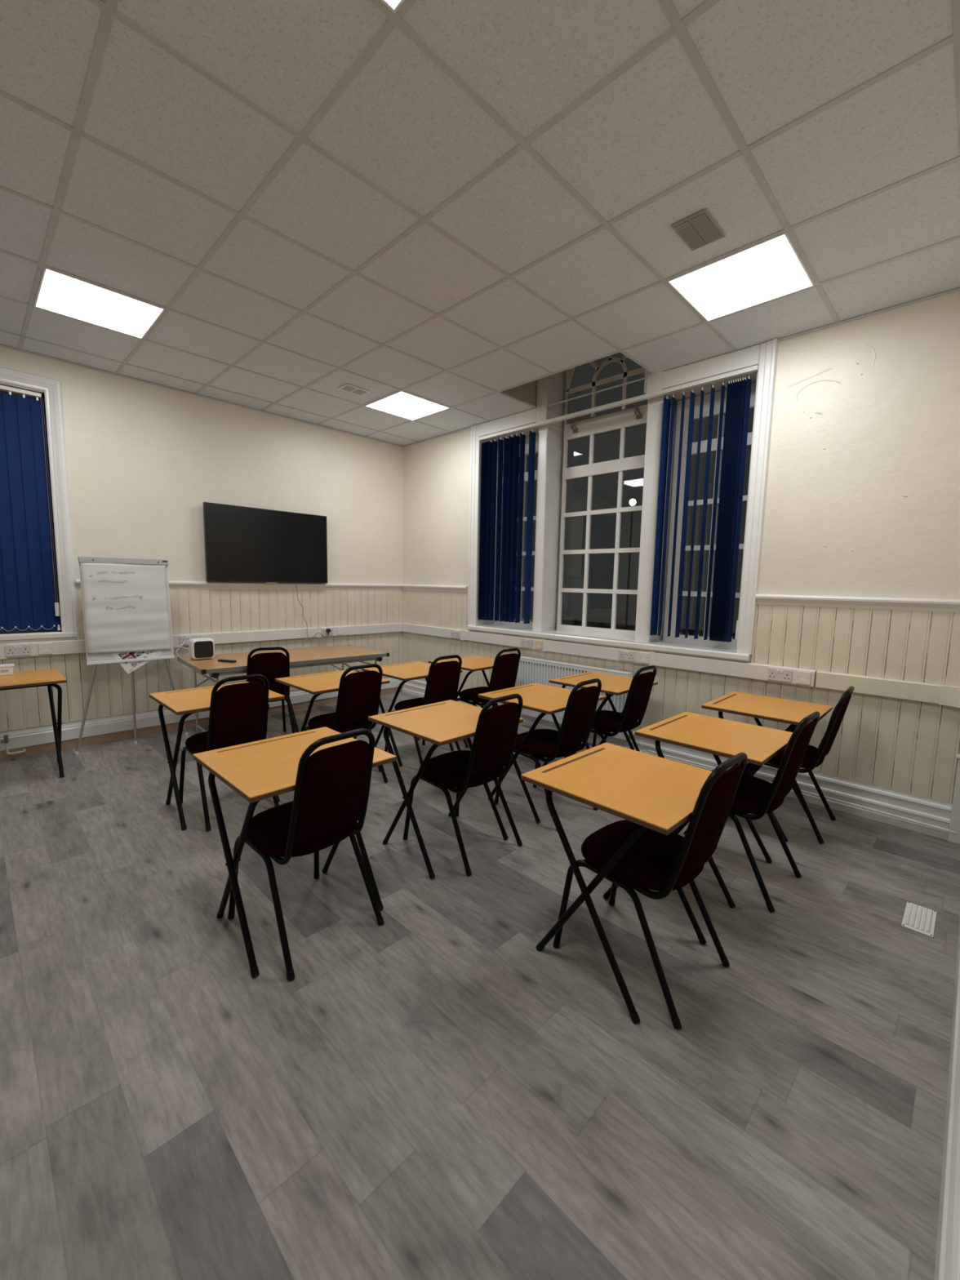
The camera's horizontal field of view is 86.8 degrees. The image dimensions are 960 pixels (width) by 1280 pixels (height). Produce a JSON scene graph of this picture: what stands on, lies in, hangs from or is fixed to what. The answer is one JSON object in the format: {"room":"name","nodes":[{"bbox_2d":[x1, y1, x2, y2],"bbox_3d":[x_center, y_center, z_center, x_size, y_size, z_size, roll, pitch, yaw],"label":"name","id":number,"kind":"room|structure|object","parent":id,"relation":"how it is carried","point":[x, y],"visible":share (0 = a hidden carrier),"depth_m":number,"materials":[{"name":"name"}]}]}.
{"room":"classroom","nodes":[
{"label":"classroom","id":0,"kind":"room"},
{"bbox_2d":[0,344,403,715],"bbox_3d":[-2.902,-0.763,4.778,0.300,3.206,5.150,7,9,44],"label":"wall","id":1,"kind":"structure","parent":0,"point":[144,460],"depth_m":4.72,"materials":[{"name":"beige paint"}]},
{"bbox_2d":[0,734,26,754],"bbox_3d":[-3.984,0.633,3.546,0.107,0.572,1.185,7,9,44],"label":"pipe","id":2,"kind":"object","parent":1,"relation":"attached to","point":[6,741],"visible":1,"depth_m":3.90,"materials":[{"name":"white metal"}]},
{"bbox_2d":[4,644,31,657],"bbox_3d":[-3.563,0.082,3.917,0.014,0.086,0.146,7,9,44],"label":"double socket","id":3,"kind":"object","parent":1,"relation":"attached to","point":[13,650],"visible":1,"depth_m":3.92,"materials":[{"name":"white plastic"}]},
{"bbox_2d":[0,366,79,644],"bbox_3d":[-3.898,-0.961,3.651,0.295,2.090,1.480,7,9,44],"label":"window","id":4,"kind":"structure","parent":1,"relation":"in","point":[52,388],"depth_m":4.02,"materials":[{"name":"white paint"}]},
{"bbox_2d":[0,385,61,631],"bbox_3d":[-3.827,-0.959,3.647,0.056,1.843,1.174,7,9,44],"label":"vertical blind","id":5,"kind":"object","parent":4,"relation":"attached to","point":[29,598],"visible":1,"depth_m":3.95,"materials":[{"name":"blue fabric"}]},
{"bbox_2d":[0,653,83,732],"bbox_3d":[-3.910,0.392,3.677,0.014,0.680,1.623,7,9,44],"label":"wall panel","id":6,"kind":"object","parent":1,"relation":"in","point":[22,708],"depth_m":4.07,"materials":[{"name":"beige wood"}]},
{"bbox_2d":[37,643,53,654],"bbox_3d":[-3.451,0.071,4.033,0.010,0.086,0.086,7,9,44],"label":"outlet","id":7,"kind":"object","parent":1,"relation":"attached to","point":[43,648],"visible":1,"depth_m":4.03,"materials":[{"name":"white plastic"}]},
{"bbox_2d":[179,635,196,645],"bbox_3d":[-2.731,0.003,4.757,0.014,0.086,0.146,7,9,44],"label":"double socket","id":8,"kind":"object","parent":1,"relation":"attached to","point":[183,639],"visible":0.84,"depth_m":4.74,"materials":[{"name":"white plastic"}]},
{"bbox_2d":[0,622,401,659],"bbox_3d":[-2.740,-0.001,4.792,0.052,0.117,4.898,7,9,44],"label":"trim","id":9,"kind":"structure","parent":1,"relation":"attached to","point":[73,646],"depth_m":5.16,"materials":[{"name":"white plastic"}]},
{"bbox_2d":[0,676,402,751],"bbox_3d":[-2.745,0.690,4.898,0.026,0.148,4.950,7,9,44],"label":"baseboard","id":10,"kind":"structure","parent":1,"relation":"attached to","point":[25,737],"depth_m":4.40,"materials":[{"name":"white paint"}]},
{"bbox_2d":[0,686,402,759],"bbox_3d":[-2.750,0.801,4.914,0.018,0.075,4.950,7,9,44],"label":"board","id":11,"kind":"object","parent":1,"relation":"attached to","point":[49,747],"visible":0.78,"depth_m":4.51,"materials":[{"name":"wood"}]},
{"bbox_2d":[200,634,209,638],"bbox_3d":[-2.631,-0.007,4.861,0.010,0.086,0.086,7,9,44],"label":"outlet","id":12,"kind":"object","parent":1,"relation":"attached to","point":[207,635],"visible":0.2,"depth_m":4.86,"materials":[{"name":"white plastic"}]},
{"bbox_2d":[75,579,402,590],"bbox_3d":[-2.142,-0.568,5.331,0.048,0.075,3.322,7,9,44],"label":"trim","id":13,"kind":"structure","parent":1,"relation":"attached to","point":[173,584],"depth_m":5.30,"materials":[{"name":"white paint"}]},
{"bbox_2d":[75,588,402,719],"bbox_3d":[-2.166,0.014,5.408,0.014,1.110,3.325,7,9,44],"label":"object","id":14,"kind":"structure","parent":1,"relation":"attached to","point":[192,611],"depth_m":5.13,"materials":[{"name":"beige wood"}]},
{"bbox_2d":[203,502,327,583],"bbox_3d":[-2.162,-0.958,5.229,0.086,0.745,1.244,7,9,44],"label":"television","id":15,"kind":"object","parent":1,"relation":"attached to","point":[242,544],"visible":1,"depth_m":5.14,"materials":[{"name":"black plastic"}]},
{"bbox_2d":[295,583,330,639],"bbox_3d":[-1.834,-0.316,5.603,0.389,0.609,0.030,-5,9,-43],"label":"cable","id":16,"kind":"object","parent":15,"relation":"hanging from","point":[328,630],"visible":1,"depth_m":5.59,"materials":[{"name":"black plastic"}]},
{"bbox_2d":[320,627,333,635],"bbox_3d":[-1.732,-0.091,5.765,0.014,0.086,0.146,7,9,44],"label":"double socket","id":17,"kind":"object","parent":1,"relation":"attached to","point":[324,633],"visible":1,"depth_m":5.75,"materials":[{"name":"white plastic"}]},
{"bbox_2d":[336,627,343,635],"bbox_3d":[-1.619,-0.102,5.882,0.010,0.086,0.086,7,9,44],"label":"outlet","id":18,"kind":"object","parent":1,"relation":"attached to","point":[340,631],"visible":1,"depth_m":5.88,"materials":[{"name":"white plastic"}]},
{"bbox_2d":[0,691,959,1279],"bbox_3d":[-0.198,1.178,2.631,7.500,0.060,5.650,7,9,44],"label":"floor","id":19,"kind":"structure","parent":0,"point":[432,1092],"depth_m":1.58,"materials":[{"name":"grey plastic"}]},
{"bbox_2d":[0,668,66,777],"bbox_3d":[-3.299,0.624,3.560,0.584,0.715,0.600,7,9,44],"label":"desk","id":20,"kind":"object","parent":19,"relation":"on","point":[42,677],"visible":0.99,"depth_m":3.63,"materials":[{"name":"brown wood"}]},
{"bbox_2d":[0,663,14,675],"bbox_3d":[-3.420,0.214,3.640,0.068,0.075,0.125,7,9,41],"label":"plastic box","id":21,"kind":"object","parent":20,"relation":"on","point":[6,668],"visible":1,"depth_m":3.63,"materials":[{"name":"white plastic"}]},
{"bbox_2d":[75,555,187,754],"bbox_3d":[-2.930,0.112,4.266,0.110,1.583,0.820,7,9,44],"label":"easel","id":22,"kind":"object","parent":19,"relation":"on","point":[126,602],"visible":0.99,"depth_m":4.18,"materials":[{"name":"white paper"}]},
{"bbox_2d":[86,655,174,665],"bbox_3d":[-2.894,0.167,4.235,0.006,0.024,0.616,7,9,44],"label":"tray","id":23,"kind":"object","parent":22,"relation":"on","point":[107,660],"depth_m":4.15,"materials":[{"name":"white plastic"}]},
{"bbox_2d":[111,650,162,673],"bbox_3d":[-2.872,0.164,4.266,0.017,0.230,0.365,7,9,44],"label":"printed poster","id":24,"kind":"object","parent":22,"relation":"attached to","point":[129,667],"visible":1,"depth_m":4.24,"materials":[{"name":"white paper"}]},
{"bbox_2d":[149,681,284,830],"bbox_3d":[-1.648,0.697,3.210,0.584,0.715,0.600,7,9,44],"label":"desk","id":25,"kind":"object","parent":19,"relation":"on","point":[187,702],"visible":0.59,"depth_m":3.02,"materials":[{"name":"brown wood"}]},
{"bbox_2d":[178,674,279,831],"bbox_3d":[-1.570,0.619,3.156,0.563,0.884,0.430,7,9,43],"label":"chair","id":26,"kind":"object","parent":19,"relation":"on","point":[238,713],"visible":0.72,"depth_m":2.97,"materials":[{"name":"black fabric"}]},
{"bbox_2d":[246,646,295,733],"bbox_3d":[-1.871,0.470,4.426,0.430,0.884,0.563,-3,8,-31],"label":"chair","id":27,"kind":"object","parent":19,"relation":"on","point":[272,665],"visible":0.41,"depth_m":4.20,"materials":[{"name":"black fabric"}]},
{"bbox_2d":[177,644,389,733],"bbox_3d":[-1.810,0.499,4.842,1.692,0.719,0.812,-5,9,-42],"label":"folding table","id":28,"kind":"object","parent":19,"relation":"on","point":[332,655],"visible":0.74,"depth_m":4.65,"materials":[{"name":"brown wood"}]},
{"bbox_2d":[173,641,191,659],"bbox_3d":[-2.680,0.095,4.541,0.387,0.121,0.211,7,9,44],"label":"cable","id":29,"kind":"object","parent":28,"relation":"on","point":[182,644],"visible":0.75,"depth_m":4.54,"materials":[{"name":"white plastic"}]},
{"bbox_2d":[188,637,214,659],"bbox_3d":[-2.441,0.074,4.468,0.194,0.176,0.152,-5,9,-41],"label":"speaker","id":30,"kind":"object","parent":28,"relation":"on","point":[203,647],"visible":1,"depth_m":4.41},
{"bbox_2d":[194,640,213,657],"bbox_3d":[-2.398,0.082,4.410,0.148,0.144,0.008,-5,9,-41],"label":"grille","id":31,"kind":"object","parent":30,"relation":"attached to","point":[202,649],"depth_m":4.41,"materials":[{"name":"black plastic"}]},
{"bbox_2d":[217,658,236,662],"bbox_3d":[-2.163,0.177,4.345,0.170,0.020,0.040,3,7,16],"label":"remote control","id":32,"kind":"object","parent":28,"relation":"on","point":[220,660],"visible":1,"depth_m":4.33,"materials":[{"name":"black plastic"}]},
{"bbox_2d":[192,726,396,977],"bbox_3d":[-0.775,0.834,2.152,0.584,0.715,0.600,7,9,44],"label":"desk","id":33,"kind":"object","parent":19,"relation":"on","point":[257,771],"visible":0.65,"depth_m":2.00,"materials":[{"name":"brown wood"}]},
{"bbox_2d":[227,728,384,980],"bbox_3d":[-0.716,0.757,2.091,0.563,0.884,0.430,7,9,41],"label":"chair","id":34,"kind":"object","parent":19,"relation":"on","point":[332,785],"visible":0.98,"depth_m":1.92,"materials":[{"name":"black fabric"}]},
{"bbox_2d":[275,670,390,771],"bbox_3d":[-1.089,0.645,3.768,0.584,0.715,0.600,7,9,44],"label":"desk","id":35,"kind":"object","parent":19,"relation":"on","point":[316,684],"visible":0.36,"depth_m":3.61,"materials":[{"name":"brown wood"}]},
{"bbox_2d":[304,663,387,782],"bbox_3d":[-0.972,0.579,3.618,0.563,0.884,0.430,7,9,44],"label":"chair","id":36,"kind":"object","parent":19,"relation":"on","point":[358,698],"visible":0.75,"depth_m":3.43,"materials":[{"name":"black fabric"}]},
{"bbox_2d":[361,661,462,766],"bbox_3d":[-0.572,0.598,4.275,0.584,0.715,0.600,7,9,44],"label":"desk","id":37,"kind":"object","parent":19,"relation":"on","point":[405,672],"visible":0.61,"depth_m":4.10,"materials":[{"name":"brown wood"}]},
{"bbox_2d":[384,654,462,764],"bbox_3d":[-0.442,0.533,4.118,0.563,0.884,0.430,7,9,44],"label":"chair","id":38,"kind":"object","parent":19,"relation":"on","point":[443,677],"visible":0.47,"depth_m":3.92,"materials":[{"name":"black fabric"}]},
{"bbox_2d":[368,699,523,879],"bbox_3d":[-0.190,0.774,2.784,0.584,0.715,0.600,7,9,44],"label":"desk","id":39,"kind":"object","parent":19,"relation":"on","point":[447,722],"visible":0.77,"depth_m":2.65,"materials":[{"name":"brown wood"}]},
{"bbox_2d":[403,693,523,875],"bbox_3d":[-0.077,0.693,2.768,0.563,0.884,0.430,7,9,43],"label":"chair","id":40,"kind":"object","parent":19,"relation":"on","point":[497,726],"visible":0.97,"depth_m":2.60,"materials":[{"name":"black fabric"}]},
{"bbox_2d":[428,655,497,747],"bbox_3d":[-0.066,0.554,4.750,0.584,0.715,0.600,7,9,44],"label":"desk","id":41,"kind":"object","parent":19,"relation":"on","point":[472,664],"visible":0.39,"depth_m":4.61,"materials":[{"name":"brown wood"}]},
{"bbox_2d":[456,648,520,735],"bbox_3d":[0.061,0.488,4.604,0.563,0.884,0.430,7,9,44],"label":"chair","id":42,"kind":"object","parent":19,"relation":"on","point":[505,667],"visible":0.62,"depth_m":4.42,"materials":[{"name":"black fabric"}]},
{"bbox_2d":[478,682,604,822],"bbox_3d":[0.399,0.719,3.380,0.584,0.715,0.600,7,9,44],"label":"desk","id":43,"kind":"object","parent":19,"relation":"on","point":[544,699],"visible":0.52,"depth_m":3.24,"materials":[{"name":"brown wood"}]},
{"bbox_2d":[494,678,601,810],"bbox_3d":[0.448,0.650,3.240,0.563,0.884,0.430,7,9,44],"label":"chair","id":44,"kind":"object","parent":19,"relation":"on","point":[581,704],"visible":0.94,"depth_m":3.07,"materials":[{"name":"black fabric"}]},
{"bbox_2d":[549,671,657,756],"bbox_3d":[0.940,0.668,3.926,0.584,0.715,0.600,7,9,44],"label":"desk","id":45,"kind":"object","parent":19,"relation":"on","point":[611,684],"visible":0.46,"depth_m":3.85,"materials":[{"name":"brown wood"}]},
{"bbox_2d":[564,665,656,758],"bbox_3d":[0.977,0.599,3.791,0.563,0.884,0.430,7,9,44],"label":"chair","id":46,"kind":"object","parent":19,"relation":"on","point":[637,698],"visible":0.81,"depth_m":3.61,"materials":[{"name":"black fabric"}]},
{"bbox_2d":[520,742,711,1023],"bbox_3d":[0.569,0.879,1.989,0.600,0.715,0.584,-5,9,-44],"label":"desk","id":47,"kind":"object","parent":19,"relation":"on","point":[659,794],"visible":0.89,"depth_m":1.85,"materials":[{"name":"brown wood"}]},
{"bbox_2d":[552,751,747,1029],"bbox_3d":[0.645,0.803,1.926,0.430,0.884,0.563,-5,9,-43],"label":"chair","id":48,"kind":"object","parent":19,"relation":"on","point":[664,864],"visible":0.94,"depth_m":1.77,"materials":[{"name":"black fabric"}]},
{"bbox_2d":[635,711,792,908],"bbox_3d":[1.192,0.822,2.604,0.600,0.715,0.584,-5,9,-45],"label":"desk","id":49,"kind":"object","parent":19,"relation":"on","point":[717,736],"visible":0.74,"depth_m":2.50,"materials":[{"name":"brown wood"}]},
{"bbox_2d":[672,711,820,911],"bbox_3d":[1.304,0.747,2.534,0.430,0.884,0.563,-5,9,-43],"label":"chair","id":50,"kind":"object","parent":19,"relation":"on","point":[758,797],"visible":0.73,"depth_m":2.34,"materials":[{"name":"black fabric"}]},
{"bbox_2d":[701,691,832,841],"bbox_3d":[1.789,0.765,3.213,0.584,0.715,0.600,7,9,43],"label":"desk","id":51,"kind":"object","parent":19,"relation":"on","point":[755,706],"visible":0.71,"depth_m":3.12,"materials":[{"name":"brown wood"}]},
{"bbox_2d":[751,685,854,844],"bbox_3d":[1.923,0.690,3.152,0.563,0.884,0.430,7,9,42],"label":"chair","id":52,"kind":"object","parent":19,"relation":"on","point":[815,757],"visible":0.55,"depth_m":2.94,"materials":[{"name":"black fabric"}]},
{"bbox_2d":[901,901,937,937],"bbox_3d":[1.944,1.228,2.245,0.104,0.014,0.240,7,9,44],"label":"floor vent","id":53,"kind":"object","parent":19,"relation":"in","point":[916,917],"visible":1,"depth_m":2.23,"materials":[{"name":"white plastic"}]},
{"bbox_2d":[0,0,959,445],"bbox_3d":[-0.205,-1.935,2.136,7.000,0.016,4.950,7,9,44],"label":"ceiling","id":54,"kind":"structure","parent":0,"point":[402,123],"depth_m":2.10,"materials":[{"name":"tile"}]},
{"bbox_2d":[34,267,164,338],"bbox_3d":[-2.384,-2.082,3.183,0.576,0.028,0.576,7,9,44],"label":"recessed light","id":55,"kind":"object","parent":54,"relation":"in","point":[58,292],"visible":1,"depth_m":3.13,"materials":[{"name":"white plastic"}]},
{"bbox_2d":[337,383,369,395],"bbox_3d":[-1.108,-2.202,4.473,0.150,0.010,0.230,7,9,44],"label":"ceiling vent","id":56,"kind":"object","parent":54,"relation":"in","point":[348,388],"visible":1,"depth_m":4.46,"materials":[{"name":"white plastic"}]},
{"bbox_2d":[381,0,404,13],"bbox_3d":[-0.249,-1.803,1.094,0.576,0.028,0.576,7,9,44],"label":"recessed light","id":57,"kind":"object","parent":54,"relation":"in","point":[393,5],"visible":1,"depth_m":1.47,"materials":[{"name":"white"}]},
{"bbox_2d":[385,0,400,8],"bbox_3d":[-0.249,-1.800,1.094,0.560,0.022,0.560,7,9,44],"label":"diffuser","id":58,"kind":"object","parent":57,"relation":"attached to","point":[392,4],"depth_m":1.47,"materials":[{"name":"white plastic"}]},
{"bbox_2d":[364,391,449,420],"bbox_3d":[-0.699,-2.240,4.884,0.576,0.028,0.576,7,9,44],"label":"recessed light","id":59,"kind":"object","parent":54,"relation":"in","point":[402,404],"visible":1,"depth_m":4.84,"materials":[{"name":"white plastic"}]},
{"bbox_2d":[0,0,959,442],"bbox_3d":[-0.205,-1.925,2.138,7.000,0.004,4.950,7,9,44],"label":"grid","id":60,"kind":"object","parent":54,"relation":"attached to","point":[109,11],"visible":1,"depth_m":2.19,"materials":[{"name":"metal"}]},
{"bbox_2d":[671,208,725,250],"bbox_3d":[1.029,-1.921,2.389,0.160,0.014,0.240,7,9,44],"label":"ceiling vent","id":61,"kind":"object","parent":54,"relation":"in","point":[700,229],"visible":1,"depth_m":2.38,"materials":[{"name":"grey plastic"}]},
{"bbox_2d":[666,232,814,321],"bbox_3d":[1.436,-1.961,2.795,0.576,0.028,0.576,7,9,44],"label":"recessed light","id":62,"kind":"object","parent":54,"relation":"in","point":[771,268],"visible":1,"depth_m":2.74,"materials":[{"name":"white plastic"}]},
{"bbox_2d":[466,640,750,730],"bbox_3d":[0.905,0.374,4.734,2.948,0.690,0.014,7,9,44],"label":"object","id":63,"kind":"structure","parent":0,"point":[677,691],"depth_m":4.13,"materials":[{"name":"beige wood"}]},
{"bbox_2d":[401,622,816,687],"bbox_3d":[0.605,0.046,4.974,4.570,0.117,0.052,7,9,44],"label":"trim","id":64,"kind":"structure","parent":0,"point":[715,666],"depth_m":4.29,"materials":[{"name":"white plastic"}]},
{"bbox_2d":[450,630,459,638],"bbox_3d":[-0.283,-0.066,5.799,0.146,0.086,0.014,7,9,44],"label":"double socket","id":65,"kind":"object","parent":64,"relation":"attached to","point":[454,633],"visible":1,"depth_m":5.80,"materials":[{"name":"white plastic"}]},
{"bbox_2d":[520,638,532,648],"bbox_3d":[0.462,0.032,5.070,0.146,0.086,0.014,7,9,44],"label":"double socket","id":66,"kind":"object","parent":64,"relation":"attached to","point":[525,642],"visible":1,"depth_m":5.07,"materials":[{"name":"white plastic"}]},
{"bbox_2d":[535,640,542,649],"bbox_3d":[0.575,0.046,4.962,0.086,0.086,0.010,7,9,44],"label":"outlet","id":67,"kind":"object","parent":64,"relation":"attached to","point":[539,644],"visible":1,"depth_m":4.96,"materials":[{"name":"plastic"}]},
{"bbox_2d":[618,649,635,662],"bbox_3d":[1.243,0.134,4.306,0.146,0.086,0.014,7,9,44],"label":"double socket","id":68,"kind":"object","parent":64,"relation":"attached to","point":[628,655],"visible":1,"depth_m":4.30,"materials":[{"name":"white plastic"}]},
{"bbox_2d":[639,652,648,663],"bbox_3d":[1.355,0.148,4.198,0.086,0.086,0.010,7,9,44],"label":"outlet","id":69,"kind":"object","parent":64,"relation":"attached to","point":[643,657],"visible":1,"depth_m":4.19,"materials":[{"name":"white plastic"}]},
{"bbox_2d":[767,667,792,682],"bbox_3d":[2.066,0.241,3.501,0.146,0.086,0.014,7,9,44],"label":"double socket","id":70,"kind":"object","parent":64,"relation":"attached to","point":[775,674],"visible":1,"depth_m":3.50,"materials":[{"name":"white plastic"}]},
{"bbox_2d":[795,671,811,684],"bbox_3d":[2.167,0.254,3.404,0.086,0.086,0.010,7,9,44],"label":"outlet","id":71,"kind":"object","parent":64,"relation":"attached to","point":[802,677],"visible":1,"depth_m":3.40,"materials":[{"name":"white plastic"}]},
{"bbox_2d":[402,287,959,802],"bbox_3d":[1.034,-1.128,4.730,5.900,4.100,0.360,7,9,44],"label":"wall","id":72,"kind":"structure","parent":0,"point":[889,432],"depth_m":3.19,"materials":[{"name":"beige paint"}]},
{"bbox_2d":[401,584,468,592],"bbox_3d":[-0.577,-0.622,6.085,1.215,0.075,0.048,7,9,44],"label":"trim","id":73,"kind":"structure","parent":72,"relation":"attached to","point":[458,588],"depth_m":6.01,"materials":[{"name":"white paint"}]},
{"bbox_2d":[402,590,468,689],"bbox_3d":[-0.575,-0.034,6.162,1.222,1.120,0.014,7,9,44],"label":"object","id":74,"kind":"structure","parent":72,"relation":"attached to","point":[449,610],"depth_m":6.13,"materials":[{"name":"beige wood"}]},
{"bbox_2d":[0,288,959,447],"bbox_3d":[-0.760,-1.993,2.717,5.390,0.012,4.900,7,9,44],"label":"trim","id":75,"kind":"structure","parent":72,"relation":"attached to","point":[957,289],"depth_m":4.16,"materials":[{"name":"metal"}]},
{"bbox_2d":[517,656,645,752],"bbox_3d":[0.841,0.550,4.729,1.485,0.662,0.107,7,9,44],"label":"radiator","id":76,"kind":"object","parent":72,"relation":"attached to","point":[531,670],"visible":0.44,"depth_m":4.78,"materials":[{"name":"white metal"}]},
{"bbox_2d":[520,656,632,674],"bbox_3d":[0.835,0.226,4.679,1.204,0.008,0.072,7,9,44],"label":"grille","id":77,"kind":"object","parent":76,"relation":"attached to","point":[584,668],"depth_m":4.64,"materials":[{"name":"white metal"}]},
{"bbox_2d":[466,337,778,662],"bbox_3d":[0.882,-1.539,4.438,2.934,3.165,0.934,7,9,44],"label":"window","id":78,"kind":"structure","parent":72,"relation":"in","point":[553,473],"depth_m":4.53,"materials":[{"name":"white paint"}]},
{"bbox_2d":[478,364,758,642],"bbox_3d":[0.974,-1.065,4.590,2.702,1.937,0.112,7,9,44],"label":"vertical blind","id":79,"kind":"object","parent":78,"relation":"attached to","point":[739,391],"visible":0.99,"depth_m":4.07,"materials":[{"name":"blue fabric"}]},
{"bbox_2d":[401,679,952,839],"bbox_3d":[0.868,0.814,4.798,5.270,0.219,0.034,7,9,44],"label":"baseboard","id":80,"kind":"structure","parent":72,"relation":"attached to","point":[932,812],"depth_m":3.32,"materials":[{"name":"white paint"}]},
{"bbox_2d":[648,750,955,834],"bbox_3d":[2.075,1.019,3.582,1.880,0.027,0.017,7,9,44],"label":"pipe","id":81,"kind":"object","parent":72,"relation":"attached to","point":[649,751],"visible":0.86,"depth_m":3.24,"materials":[{"name":"metal"}]},
{"bbox_2d":[786,343,908,551],"bbox_3d":[2.296,-1.193,3.215,0.697,1.250,0.006,7,9,44],"label":"scuff marks","id":82,"kind":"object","parent":72,"relation":"attached to","point":[866,344],"depth_m":3.27,"materials":[{"name":"beige paint"}]},
{"bbox_2d":[746,604,959,804],"bbox_3d":[2.360,0.350,3.290,1.129,1.120,0.014,7,9,44],"label":"wainscoting","id":83,"kind":"structure","parent":72,"relation":"attached to","point":[904,746],"depth_m":3.17,"materials":[{"name":"beige wood"}]},
{"bbox_2d":[755,593,959,612],"bbox_3d":[2.361,-0.238,3.210,1.128,0.075,0.048,7,9,44],"label":"trim","id":84,"kind":"structure","parent":72,"relation":"attached to","point":[841,602],"depth_m":3.17,"materials":[{"name":"white paint"}]},
{"bbox_2d":[947,753,959,844],"bbox_3d":[2.769,0.917,2.904,0.113,0.515,0.068,7,9,44],"label":"trim","id":85,"kind":"structure","parent":72,"relation":"attached to","point":[954,824],"depth_m":2.92,"materials":[{"name":"white paint"}]},
{"bbox_3d":[1.908,-0.311,1.640,0.200,3.206,2.900,7,9,44],"label":"wall","id":86,"kind":"structure","parent":0,"visible":0},
{"bbox_2d":[815,671,959,707],"bbox_3d":[1.537,0.391,2.088,0.820,0.111,2.880,7,9,44],"label":"trim","id":87,"kind":"structure","parent":86,"relation":"attached to","point":[944,695],"depth_m":3.09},
{"bbox_2d":[933,920,959,1279],"bbox_3d":[1.777,1.173,1.867,0.026,0.201,2.840,7,9,44],"label":"baseboard","id":88,"kind":"structure","parent":86,"relation":"attached to","point":[947,1263],"depth_m":1.13,"materials":[{"name":"white paint"}]},
{"label":"outside","id":89,"kind":"structure","parent":0,"visible":0},
{"bbox_2d":[523,619,735,639],"bbox_3d":[4.817,0.374,11.167,18.000,0.060,13.400,7,9,44],"label":"ground","id":90,"kind":"structure","parent":89,"point":[629,627],"depth_m":18.78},
{"bbox_2d":[625,498,635,629],"bbox_3d":[2.846,-1.106,9.737,0.121,3.122,0.124,7,9,44],"label":"street lamp","id":91,"kind":"object","parent":90,"relation":"on","point":[632,502],"visible":0.81,"depth_m":9.68,"materials":[{"name":"white"}]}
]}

